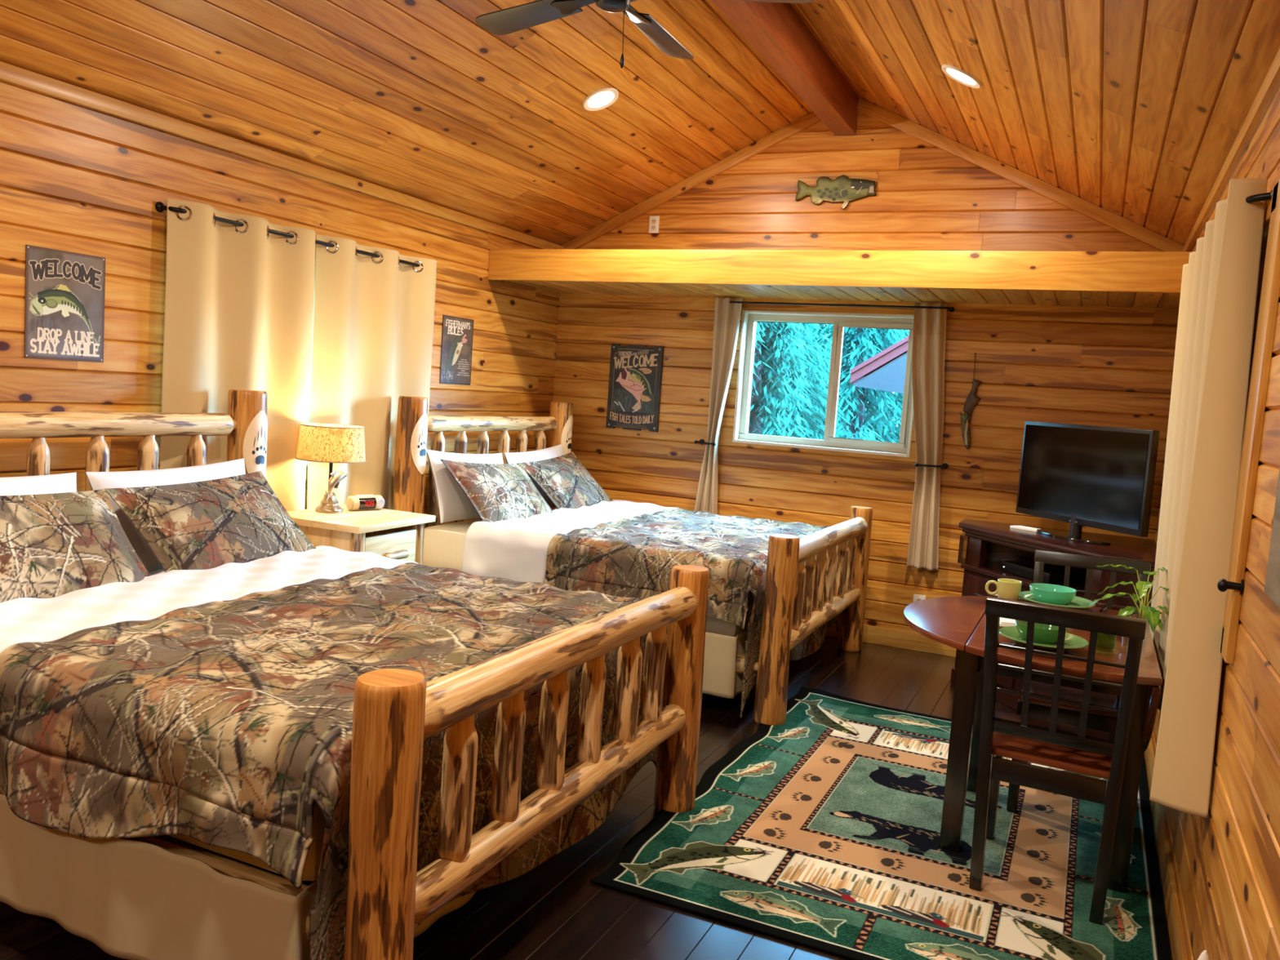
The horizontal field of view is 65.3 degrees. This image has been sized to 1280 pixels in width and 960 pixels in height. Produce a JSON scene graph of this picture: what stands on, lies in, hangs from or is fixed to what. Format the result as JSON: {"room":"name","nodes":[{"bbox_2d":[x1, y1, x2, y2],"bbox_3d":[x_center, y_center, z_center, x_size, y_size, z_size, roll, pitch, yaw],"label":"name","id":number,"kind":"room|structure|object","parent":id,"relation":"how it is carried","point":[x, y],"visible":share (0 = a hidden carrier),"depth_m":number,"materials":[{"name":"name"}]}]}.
{"room":"hotel room","nodes":[
{"label":"hotel room","id":0,"kind":"room"},
{"bbox_2d":[0,60,561,528],"bbox_3d":[-2.622,-0.197,2.901,0.015,2.790,9.800,6,6,24],"label":"wall","id":1,"kind":"structure","parent":0,"point":[75,178],"depth_m":4.07,"materials":[{"name":"brown wood"}]},
{"bbox_2d":[24,244,105,362],"bbox_3d":[-2.166,-0.657,3.773,0.003,0.406,0.318,6,6,24],"label":"sign","id":2,"kind":"object","parent":1,"relation":"attached to","point":[64,302],"visible":1,"depth_m":3.76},
{"bbox_2d":[0,61,563,248],"bbox_3d":[-2.523,-1.377,2.787,0.026,0.060,9.500,6,6,24],"label":"trim","id":3,"kind":"structure","parent":1,"relation":"attached to","point":[9,73],"depth_m":4.37,"materials":[{"name":"brown wood"}]},
{"bbox_2d":[155,201,437,270],"bbox_3d":[-1.556,-1.157,4.893,0.090,0.051,1.837,6,6,24],"label":"curtain rod","id":4,"kind":"object","parent":1,"relation":"attached to","point":[160,206],"visible":0.58,"depth_m":4.54,"materials":[{"name":"black metal"}]},
{"bbox_2d":[155,201,164,212],"bbox_3d":[-1.961,-1.118,4.092,0.018,0.043,0.042,6,6,24],"label":"finial","id":5,"kind":"object","parent":4,"relation":"on","point":[159,206],"depth_m":4.08,"materials":[{"name":"black metal"}]},
{"bbox_2d":[160,198,315,511],"bbox_3d":[-1.778,-0.364,4.503,0.085,1.615,0.834,6,6,24],"label":"curtain","id":6,"kind":"object","parent":4,"relation":"hanging from","point":[239,300],"visible":0.62,"depth_m":4.42,"materials":[{"name":"beige fabric"}]},
{"bbox_2d":[306,234,436,510],"bbox_3d":[-1.408,-0.410,5.310,0.085,1.615,0.899,6,6,24],"label":"curtain","id":7,"kind":"object","parent":4,"relation":"hanging from","point":[374,317],"visible":0.71,"depth_m":5.25,"materials":[{"name":"beige fabric"}]},
{"bbox_2d":[305,244,315,479],"bbox_3d":[-1.702,-0.587,5.001,0.185,1.160,1.686,6,6,24],"label":"window","id":8,"kind":"structure","parent":1,"relation":"in","point":[307,462],"depth_m":5.05,"materials":[{"name":"beige plastic"}]},
{"bbox_2d":[439,315,473,385],"bbox_3d":[-1.111,-0.784,6.071,0.003,0.403,0.318,6,6,24],"label":"sign","id":9,"kind":"object","parent":1,"relation":"attached to","point":[457,333],"visible":1,"depth_m":6.06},
{"bbox_2d":[0,631,1172,959],"bbox_3d":[-0.919,1.238,2.201,4.230,0.006,9.800,6,6,24],"label":"floor","id":10,"kind":"structure","parent":0,"point":[553,910],"depth_m":2.87,"materials":[{"name":"brown wood"}]},
{"bbox_2d":[0,389,709,959],"bbox_3d":[-1.134,0.439,3.223,2.270,1.372,1.806,6,6,24],"label":"bed","id":11,"kind":"object","parent":10,"relation":"on","point":[395,709],"visible":0.71,"depth_m":2.51,"materials":[{"name":"brown wood"}]},
{"bbox_2d":[148,568,324,880],"bbox_3d":[-1.206,0.607,3.267,1.860,0.330,1.600,6,6,24],"label":"mattress","id":12,"kind":"object","parent":11,"relation":"on","point":[312,864],"visible":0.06,"depth_m":2.19,"materials":[{"name":"beige fabric"}]},
{"bbox_2d":[0,472,76,495],"bbox_3d":[-2.122,0.179,3.211,0.192,0.413,0.746,7,6,27],"label":"pillow","id":13,"kind":"object","parent":12,"relation":"on","point":[61,482],"visible":0.17,"depth_m":3.39,"materials":[{"name":"fabric"}]},
{"bbox_2d":[0,488,151,603],"bbox_3d":[-1.926,0.229,3.146,0.363,0.377,0.772,6,6,26],"label":"pillow sham","id":14,"kind":"object","parent":12,"relation":"on","point":[55,544],"visible":0.77,"depth_m":3.19,"materials":[{"name":"fabric"}]},
{"bbox_2d":[84,457,245,572],"bbox_3d":[-1.794,0.138,3.928,0.182,0.412,0.750,6,5,22],"label":"pillow","id":15,"kind":"object","parent":12,"relation":"on","point":[121,479],"visible":0.24,"depth_m":3.75,"materials":[{"name":"fabric"}]},
{"bbox_2d":[0,545,417,653],"bbox_3d":[-1.481,0.472,3.382,0.494,0.292,1.877,6,6,24],"label":"sheet","id":16,"kind":"object","parent":12,"relation":"on","point":[22,620],"visible":0.77,"depth_m":3.19,"materials":[{"name":"white fabric"}]},
{"bbox_2d":[104,471,315,572],"bbox_3d":[-1.601,0.186,3.853,0.363,0.377,0.772,6,5,22],"label":"pillow sham","id":17,"kind":"object","parent":12,"relation":"on","point":[210,524],"visible":0.89,"depth_m":3.74,"materials":[{"name":"fabric"}]},
{"bbox_2d":[0,793,475,959],"bbox_3d":[-1.180,0.881,3.270,1.850,0.292,1.805,6,6,24],"label":"bed skirt","id":18,"kind":"object","parent":11,"relation":"hanging from","point":[133,900],"visible":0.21,"depth_m":2.28,"materials":[{"name":"fabric"}]},
{"bbox_2d":[252,431,266,464],"bbox_3d":[-1.643,-0.152,4.328,0.011,0.167,0.082,6,6,24],"label":"print","id":19,"kind":"object","parent":11,"relation":"attached to","point":[259,438],"depth_m":4.32,"materials":[{"name":"black paint"}]},
{"bbox_2d":[0,562,667,959],"bbox_3d":[-0.894,0.766,3.130,1.364,0.743,1.889,6,6,24],"label":"comforter","id":20,"kind":"object","parent":11,"relation":"on","point":[222,724],"visible":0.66,"depth_m":2.38,"materials":[{"name":"fabric"}]},
{"bbox_2d":[288,504,435,564],"bbox_3d":[-1.379,0.567,4.776,0.529,0.810,0.580,6,5,23],"label":"nightstand","id":21,"kind":"object","parent":10,"relation":"on","point":[388,533],"visible":0.29,"depth_m":4.61,"materials":[{"name":"brown wood"}]},
{"bbox_2d":[295,422,365,513],"bbox_3d":[-1.475,-0.054,4.768,0.322,0.414,0.322,6,6,24],"label":"table lamp","id":22,"kind":"object","parent":21,"relation":"on","point":[331,443],"visible":1,"depth_m":4.65,"materials":[{"name":"beige fabric"}]},
{"bbox_2d":[346,494,384,511],"bbox_3d":[-1.351,0.111,4.919,0.074,0.076,0.178,9,7,42],"label":"alarm clock","id":23,"kind":"object","parent":21,"relation":"on","point":[362,502],"visible":1,"depth_m":4.89,"materials":[{"name":"beige plastic"}]},
{"bbox_2d":[392,395,872,724],"bbox_3d":[0.029,0.294,5.755,2.270,1.372,1.806,6,6,24],"label":"bed","id":24,"kind":"object","parent":10,"relation":"on","point":[814,578],"visible":0.62,"depth_m":5.35,"materials":[{"name":"brown wood"}]},
{"bbox_2d":[417,426,426,456],"bbox_3d":[-1.164,-0.211,5.371,0.011,0.167,0.082,6,6,24],"label":"print","id":25,"kind":"object","parent":24,"relation":"attached to","point":[422,430],"depth_m":5.36,"materials":[{"name":"black paint"}]},
{"bbox_2d":[566,430,572,448],"bbox_3d":[-0.480,-0.297,6.860,0.011,0.167,0.082,6,6,24],"label":"print","id":26,"kind":"object","parent":24,"relation":"attached to","point":[569,433],"depth_m":6.85,"materials":[{"name":"black paint"}]},
{"bbox_2d":[422,506,753,635],"bbox_3d":[-0.044,0.462,5.798,1.860,0.330,1.600,6,6,24],"label":"mattress","id":27,"kind":"object","parent":24,"relation":"on","point":[443,544],"visible":0.1,"depth_m":5.37,"materials":[{"name":"beige fabric"}]},
{"bbox_2d":[426,449,503,523],"bbox_3d":[-0.959,0.033,5.743,0.193,0.426,0.752,7,6,28],"label":"pillow","id":28,"kind":"object","parent":27,"relation":"on","point":[453,504],"visible":0.46,"depth_m":5.49,"materials":[{"name":"fabric"}]},
{"bbox_2d":[440,459,552,522],"bbox_3d":[-0.763,0.083,5.678,0.363,0.393,0.779,7,6,28],"label":"pillow sham","id":29,"kind":"object","parent":27,"relation":"on","point":[496,491],"visible":0.88,"depth_m":5.53,"materials":[{"name":"fabric"}]},
{"bbox_2d":[504,444,564,506],"bbox_3d":[-0.631,-0.008,6.460,0.181,0.426,0.757,6,5,22],"label":"pillow","id":30,"kind":"object","parent":27,"relation":"on","point":[557,451],"visible":0.2,"depth_m":6.35,"materials":[{"name":"fabric"}]},
{"bbox_2d":[520,451,613,509],"bbox_3d":[-0.438,0.041,6.385,0.363,0.393,0.779,6,5,21],"label":"pillow sham","id":31,"kind":"object","parent":27,"relation":"on","point":[564,479],"visible":0.8,"depth_m":6.25,"materials":[{"name":"fabric"}]},
{"bbox_2d":[461,499,679,583],"bbox_3d":[-0.319,0.327,5.914,0.494,0.292,1.877,6,6,24],"label":"sheet","id":32,"kind":"object","parent":27,"relation":"on","point":[514,548],"visible":0.87,"depth_m":5.16,"materials":[{"name":"white fabric"}]},
{"bbox_2d":[544,508,839,718],"bbox_3d":[0.269,0.621,5.662,1.364,0.743,1.889,6,6,24],"label":"comforter","id":33,"kind":"object","parent":24,"relation":"on","point":[635,557],"visible":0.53,"depth_m":4.90,"materials":[{"name":"fabric"}]},
{"bbox_2d":[702,631,746,698],"bbox_3d":[-0.017,0.736,5.802,1.850,0.292,1.805,6,6,24],"label":"bed skirt","id":34,"kind":"object","parent":24,"relation":"hanging from","point":[721,678],"visible":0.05,"depth_m":4.66,"materials":[{"name":"fabric"}]},
{"bbox_2d":[591,686,1170,959],"bbox_3d":[1.047,1.214,3.757,1.608,0.031,2.347,6,6,24],"label":"area rug","id":35,"kind":"object","parent":10,"relation":"on","point":[820,828],"visible":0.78,"depth_m":3.30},
{"bbox_2d":[902,595,1162,893],"bbox_3d":[1.341,0.880,3.589,0.827,0.743,1.150,6,6,24],"label":"dining table","id":36,"kind":"object","parent":35,"relation":"on","point":[957,622],"visible":0.66,"depth_m":3.31,"materials":[{"name":"brown wood"}]},
{"bbox_2d":[985,578,1022,599],"bbox_3d":[1.433,0.431,3.923,0.090,0.080,0.125,1,6,-32],"label":"mug","id":37,"kind":"object","parent":36,"relation":"on","point":[1007,588],"visible":0.86,"depth_m":3.88,"materials":[{"name":"ceramic"}]},
{"bbox_2d":[999,617,1015,626],"bbox_3d":[1.319,0.496,3.456,0.170,0.015,0.100,5,5,10],"label":"napkin","id":38,"kind":"object","parent":36,"relation":"on","point":[1004,622],"visible":0.1,"depth_m":3.42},
{"bbox_2d":[994,593,1031,600],"bbox_3d":[1.495,0.460,4.006,0.130,0.015,0.100,8,6,36],"label":"napkin","id":39,"kind":"object","parent":36,"relation":"on","point":[1028,595],"visible":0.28,"depth_m":3.95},
{"bbox_2d":[999,626,1088,650],"bbox_3d":[1.293,0.513,3.209,0.270,0.024,0.270,6,6,24],"label":"plate","id":40,"kind":"object","parent":36,"relation":"on","point":[1071,642],"visible":0.52,"depth_m":3.19,"materials":[{"name":"ceramic"}]},
{"bbox_2d":[1015,619,1067,644],"bbox_3d":[1.290,0.488,3.221,0.158,0.052,0.158,6,6,24],"label":"bowl","id":41,"kind":"object","parent":40,"relation":"on","point":[1043,633],"visible":0.68,"depth_m":3.17,"materials":[{"name":"ceramic"}]},
{"bbox_2d":[1018,591,1095,608],"bbox_3d":[1.621,0.474,3.900,0.284,0.024,0.284,6,6,24],"label":"plate","id":42,"kind":"object","parent":36,"relation":"on","point":[1077,602],"visible":0.53,"depth_m":3.89,"materials":[{"name":"green ceramic"}]},
{"bbox_2d":[1029,582,1076,604],"bbox_3d":[1.613,0.448,3.913,0.173,0.054,0.173,6,6,24],"label":"bowl","id":43,"kind":"object","parent":42,"relation":"on","point":[1043,593],"visible":1,"depth_m":3.86,"materials":[{"name":"teal ceramic"}]},
{"bbox_2d":[1098,604,1107,613],"bbox_3d":[1.796,0.498,3.870,0.016,0.002,0.210,7,6,30],"label":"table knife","id":44,"kind":"object","parent":36,"relation":"on","point":[1104,606],"visible":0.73,"depth_m":3.87,"materials":[{"name":"silver metal"}]},
{"bbox_2d":[1084,564,1168,632],"bbox_3d":[1.721,0.423,3.488,0.289,0.261,0.287,0,6,-36],"label":"leafy plant","id":45,"kind":"object","parent":36,"relation":"on","point":[1151,614],"visible":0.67,"depth_m":3.44,"materials":[{"name":"green plant"}]},
{"bbox_2d":[968,595,1146,924],"bbox_3d":[1.315,0.821,3.164,0.430,0.932,0.547,7,6,27],"label":"dining chair","id":46,"kind":"object","parent":35,"relation":"on","point":[1082,749],"visible":0.95,"depth_m":2.98,"materials":[{"name":"brown wood"}]},
{"bbox_2d":[1006,549,1151,833],"bbox_3d":[1.707,0.785,3.871,0.430,0.932,0.547,6,5,23],"label":"dining chair","id":47,"kind":"object","parent":35,"relation":"on","point":[1100,720],"visible":0.27,"depth_m":3.81,"materials":[{"name":"brown wood"}]},
{"bbox_2d":[951,519,1156,710],"bbox_3d":[2.068,0.734,5.125,0.975,0.885,0.970,6,6,24],"label":"stand","id":48,"kind":"object","parent":10,"relation":"on","point":[983,544],"visible":0.24,"depth_m":5.17,"materials":[{"name":"brown wood"}]},
{"bbox_2d":[1009,525,1040,532],"bbox_3d":[2.072,0.260,5.366,0.050,0.016,0.160,0,6,-37],"label":"folded paper","id":49,"kind":"object","parent":48,"relation":"on","point":[1020,527],"visible":0.96,"depth_m":5.35,"materials":[{"name":"white paper"}]},
{"bbox_2d":[1000,560,1084,583],"bbox_3d":[2.088,0.479,5.210,0.222,0.052,0.360,2,5,-21],"label":"cable box","id":50,"kind":"object","parent":48,"relation":"on","point":[1051,574],"visible":0.84,"depth_m":5.14,"materials":[{"name":"black plastic"}]},
{"bbox_2d":[1015,421,1159,545],"bbox_3d":[2.245,0.008,5.128,0.232,0.581,0.868,2,5,-20],"label":"television","id":51,"kind":"object","parent":48,"relation":"on","point":[1102,477],"visible":0.99,"depth_m":5.06,"materials":[{"name":"black plastic"}]},
{"bbox_2d":[0,0,1279,244],"bbox_3d":[-0.718,-1.700,1.940,4.214,1.070,9.800,6,6,24],"label":"ceiling","id":52,"kind":"structure","parent":0,"point":[415,98],"depth_m":4.42,"materials":[{"name":"brown wood"}]},
{"bbox_2d":[582,88,618,111],"bbox_3d":[-0.204,-1.976,5.192,0.179,0.094,0.196,7,6,29],"label":"recessed light","id":53,"kind":"object","parent":52,"relation":"in","point":[601,99],"visible":1,"depth_m":5.18,"materials":[{"name":"white plastic"}]},
{"bbox_2d":[711,0,858,135],"bbox_3d":[-0.687,-2.044,1.906,0.134,0.290,9.490,6,6,24],"label":"ridge beam","id":54,"kind":"structure","parent":52,"relation":"attached to","point":[775,30],"depth_m":5.07,"materials":[{"name":"brown wood"}]},
{"bbox_2d":[475,0,813,68],"bbox_3d":[-0.071,-1.665,3.371,1.273,0.637,1.230,6,6,24],"label":"ceiling fan","id":55,"kind":"object","parent":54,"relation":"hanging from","point":[517,18],"visible":1,"depth_m":3.58,"materials":[{"name":"black metal"}]},
{"bbox_2d":[941,64,982,88],"bbox_3d":[1.432,-1.797,4.451,0.179,0.094,0.196,7,6,29],"label":"recessed light","id":56,"kind":"object","parent":52,"relation":"in","point":[959,75],"visible":1,"depth_m":4.44,"materials":[{"name":"white plastic"}]},
{"bbox_2d":[506,280,1180,308],"bbox_3d":[1.023,-1.122,5.923,3.930,0.015,0.880,6,6,24],"label":"ceiling","id":57,"kind":"structure","parent":0,"point":[1053,298],"depth_m":5.84,"materials":[{"name":"brown wood"}]},
{"bbox_2d":[552,111,1178,633],"bbox_3d":[1.175,-0.643,6.374,4.230,3.580,0.015,6,6,24],"label":"wall","id":58,"kind":"structure","parent":0,"point":[1105,366],"depth_m":6.22,"materials":[{"name":"brown wood"}]},
{"bbox_2d":[605,343,664,431],"bbox_3d":[-0.037,-0.639,6.910,0.392,0.585,0.021,6,6,24],"label":"wall plaque","id":59,"kind":"object","parent":58,"relation":"attached to","point":[635,375],"visible":1,"depth_m":6.90,"materials":[{"name":"paint"}]},
{"bbox_2d":[648,215,659,233],"bbox_3d":[0.095,-1.736,6.792,0.074,0.116,0.012,6,6,24],"label":"wall outlet","id":60,"kind":"object","parent":58,"relation":"attached to","point":[654,221],"visible":1,"depth_m":6.79,"materials":[{"name":"white plastic"}]},
{"bbox_2d":[561,111,821,248],"bbox_3d":[0.379,-1.996,6.637,1.983,0.992,0.030,6,6,24],"label":"trim","id":61,"kind":"structure","parent":58,"relation":"attached to","point":[810,119],"depth_m":6.63,"materials":[{"name":"brown wood"}]},
{"bbox_2d":[693,439,715,445],"bbox_3d":[0.447,-0.249,6.654,0.157,0.036,0.123,6,6,24],"label":"curtain holdback","id":62,"kind":"object","parent":58,"relation":"attached to","point":[701,441],"visible":1,"depth_m":6.62,"materials":[{"name":"black metal"}]},
{"bbox_2d":[732,309,913,457],"bbox_3d":[1.201,-0.632,6.439,1.155,0.874,0.180,6,6,24],"label":"window","id":63,"kind":"structure","parent":58,"relation":"in","point":[840,321],"depth_m":6.41,"materials":[{"name":"beige plastic"}]},
{"bbox_2d":[795,174,876,209],"bbox_3d":[1.225,-1.800,6.253,0.513,0.216,0.026,6,6,24],"label":"fish","id":64,"kind":"object","parent":58,"relation":"attached to","point":[842,188],"visible":1,"depth_m":6.24},
{"bbox_2d":[488,248,1192,293],"bbox_3d":[1.018,-1.189,5.894,3.926,0.190,0.909,6,6,24],"label":"soffit beam","id":65,"kind":"structure","parent":58,"relation":"attached to","point":[1143,272],"depth_m":5.32,"materials":[{"name":"brown wood"}]},
{"bbox_2d":[729,301,954,311],"bbox_3d":[1.227,-1.092,6.260,1.424,0.033,0.096,6,6,24],"label":"curtain rod","id":66,"kind":"object","parent":58,"relation":"attached to","point":[950,308],"visible":1,"depth_m":6.18,"materials":[{"name":"black metal"}]},
{"bbox_2d":[693,297,742,514],"bbox_3d":[0.505,-0.395,6.623,0.242,1.612,0.073,6,6,24],"label":"curtain","id":67,"kind":"object","parent":66,"relation":"hanging from","point":[726,319],"visible":0.9,"depth_m":6.60,"materials":[{"name":"beige fabric"}]},
{"bbox_2d":[906,302,946,570],"bbox_3d":[1.738,-0.261,6.065,0.280,1.612,0.068,6,6,24],"label":"curtain","id":68,"kind":"object","parent":66,"relation":"hanging from","point":[929,331],"visible":1,"depth_m":6.06,"materials":[{"name":"beige fabric"}]},
{"bbox_2d":[825,620,956,657],"bbox_3d":[1.061,0.933,6.499,3.930,0.110,0.016,6,6,24],"label":"baseboard","id":69,"kind":"structure","parent":58,"relation":"attached to","point":[872,634],"depth_m":6.23,"materials":[{"name":"brown wood"}]},
{"bbox_2d":[912,594,925,602],"bbox_3d":[1.718,0.769,6.169,0.074,0.116,0.050,6,6,24],"label":"wall outlet","id":70,"kind":"object","parent":58,"relation":"attached to","point":[917,597],"visible":0.2,"depth_m":6.18,"materials":[{"name":"white plastic"}]},
{"bbox_2d":[914,462,948,468],"bbox_3d":[1.766,-0.089,6.057,0.183,0.036,0.123,6,6,24],"label":"curtain holdback","id":71,"kind":"object","parent":58,"relation":"attached to","point":[944,465],"visible":1,"depth_m":6.02,"materials":[{"name":"black metal"}]},
{"bbox_2d":[959,352,982,449],"bbox_3d":[1.975,-0.470,5.978,0.111,0.580,0.054,6,6,24],"label":"fish","id":72,"kind":"object","parent":58,"relation":"hanging from","point":[972,399],"visible":1,"depth_m":5.98},
{"bbox_2d":[857,97,1184,251],"bbox_3d":[2.132,-1.806,5.843,1.967,0.992,0.030,6,6,24],"label":"trim","id":73,"kind":"structure","parent":58,"relation":"attached to","point":[1118,223],"depth_m":5.79,"materials":[{"name":"brown wood"}]},
{"bbox_2d":[1151,86,1279,959],"bbox_3d":[0.954,0.192,1.281,0.015,2.790,9.800,6,6,24],"label":"wall","id":74,"kind":"structure","parent":0,"point":[1226,863],"depth_m":2.20,"materials":[{"name":"brown wood"}]},
{"bbox_2d":[1143,737,1188,959],"bbox_3d":[0.859,1.373,1.392,0.016,0.110,9.500,6,6,24],"label":"baseboard","id":75,"kind":"structure","parent":74,"relation":"attached to","point":[1175,930],"depth_m":3.15,"materials":[{"name":"brown wood"}]},
{"bbox_2d":[1197,950,1209,959],"bbox_3d":[1.238,1.087,2.199,0.046,0.108,0.046,6,6,24],"label":"night light","id":76,"kind":"object","parent":74,"relation":"attached to","point":[1204,955],"visible":1,"depth_m":2.19,"materials":[{"name":"white plastic"}]},
{"bbox_2d":[1217,578,1244,594],"bbox_3d":[1.411,0.252,2.391,0.053,0.036,0.036,6,6,24],"label":"curtain holdback","id":77,"kind":"object","parent":74,"relation":"attached to","point":[1223,584],"visible":1,"depth_m":2.39,"materials":[{"name":"black metal"}]},
{"bbox_2d":[1182,48,1279,251],"bbox_3d":[1.016,-0.998,1.184,0.026,0.060,9.500,6,6,24],"label":"trim","id":78,"kind":"structure","parent":74,"relation":"attached to","point":[1271,83],"depth_m":3.27,"materials":[{"name":"brown wood"}]},
{"bbox_2d":[1220,178,1279,663],"bbox_3d":[1.914,-0.175,3.148,0.185,1.160,1.838,6,6,24],"label":"window","id":79,"kind":"structure","parent":74,"relation":"in","point":[1268,280],"depth_m":2.39,"materials":[{"name":"wood"}]},
{"bbox_2d":[1243,248,1266,435],"bbox_3d":[1.891,-0.182,3.206,0.003,0.986,1.551,6,6,24],"label":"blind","id":80,"kind":"object","parent":79,"relation":"attached to","point":[1263,252],"depth_m":2.86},
{"bbox_2d":[1245,189,1272,203],"bbox_3d":[1.925,-0.753,3.304,0.073,0.046,1.852,6,6,24],"label":"curtain rod","id":81,"kind":"object","parent":74,"relation":"attached to","point":[1266,196],"visible":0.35,"depth_m":2.50,"materials":[{"name":"black metal"}]},
{"bbox_2d":[1149,177,1267,817],"bbox_3d":[1.792,-0.008,3.303,0.128,1.605,1.868,6,6,24],"label":"curtain","id":82,"kind":"object","parent":81,"relation":"hanging from","point":[1220,281],"visible":0.94,"depth_m":2.55,"materials":[{"name":"beige fabric"}]},
{"bbox_2d":[1269,189,1272,200],"bbox_3d":[1.570,-0.705,2.473,0.018,0.043,0.042,6,6,24],"label":"curtain rod bracket","id":83,"kind":"object","parent":74,"relation":"attached to","point":[1271,192],"depth_m":2.47,"materials":[{"name":"black metal"}]},
{"bbox_2d":[1264,467,1279,608],"bbox_3d":[1.185,0.105,1.814,0.018,0.260,0.360,6,6,24],"label":"sign","id":84,"kind":"object","parent":74,"relation":"attached to","point":[1272,587],"visible":1,"depth_m":1.93,"materials":[{"name":"grey wood"}]},
{"label":"outside","id":85,"kind":"structure","parent":0,"visible":0},
{"label":"ground","id":86,"kind":"structure","parent":85,"visible":0},
{"bbox_2d":[760,323,838,435],"bbox_3d":[2.355,-1.751,16.689,2.570,4.828,2.573,6,6,24],"label":"fir tree","id":87,"kind":"object","parent":86,"relation":"on","point":[797,340],"visible":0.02,"depth_m":16.19,"materials":[{"name":"green plant"}]},
{"bbox_2d":[747,321,852,439],"bbox_3d":[1.122,-0.467,10.381,2.559,3.919,2.566,6,6,24],"label":"fir tree","id":88,"kind":"object","parent":86,"relation":"on","point":[774,348],"visible":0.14,"depth_m":9.95,"materials":[{"name":"green plant"}]},
{"bbox_2d":[773,323,909,442],"bbox_3d":[2.909,-1.126,13.599,2.633,4.873,2.547,6,6,24],"label":"fir tree","id":89,"kind":"object","parent":86,"relation":"on","point":[859,397],"visible":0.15,"depth_m":13.12,"materials":[{"name":"green plant"}]},
{"bbox_2d":[790,324,907,428],"bbox_3d":[4.209,-1.274,19.509,3.951,5.571,3.936,6,6,24],"label":"fir tree","id":90,"kind":"object","parent":86,"relation":"on","point":[824,324],"visible":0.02,"depth_m":18.99,"materials":[{"name":"green plant"}]},
{"bbox_2d":[804,327,909,442],"bbox_3d":[4.104,-0.954,17.013,3.637,5.057,3.630,7,6,31],"label":"fir tree","id":91,"kind":"object","parent":86,"relation":"on","point":[895,394],"visible":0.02,"depth_m":16.45,"materials":[{"name":"green plant"}]},
{"bbox_2d":[835,414,884,441],"bbox_3d":[1.885,0.591,9.311,1.463,2.438,1.475,6,6,24],"label":"fir tree","id":92,"kind":"object","parent":86,"relation":"on","point":[861,437],"visible":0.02,"depth_m":9.15,"materials":[{"name":"green plant"}]},
{"bbox_2d":[849,336,908,393],"bbox_3d":[3.793,-0.525,11.693,1.750,3.462,4.560,6,6,24],"label":"cabin","id":93,"kind":"object","parent":86,"relation":"on","point":[885,371],"visible":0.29,"depth_m":9.96,"materials":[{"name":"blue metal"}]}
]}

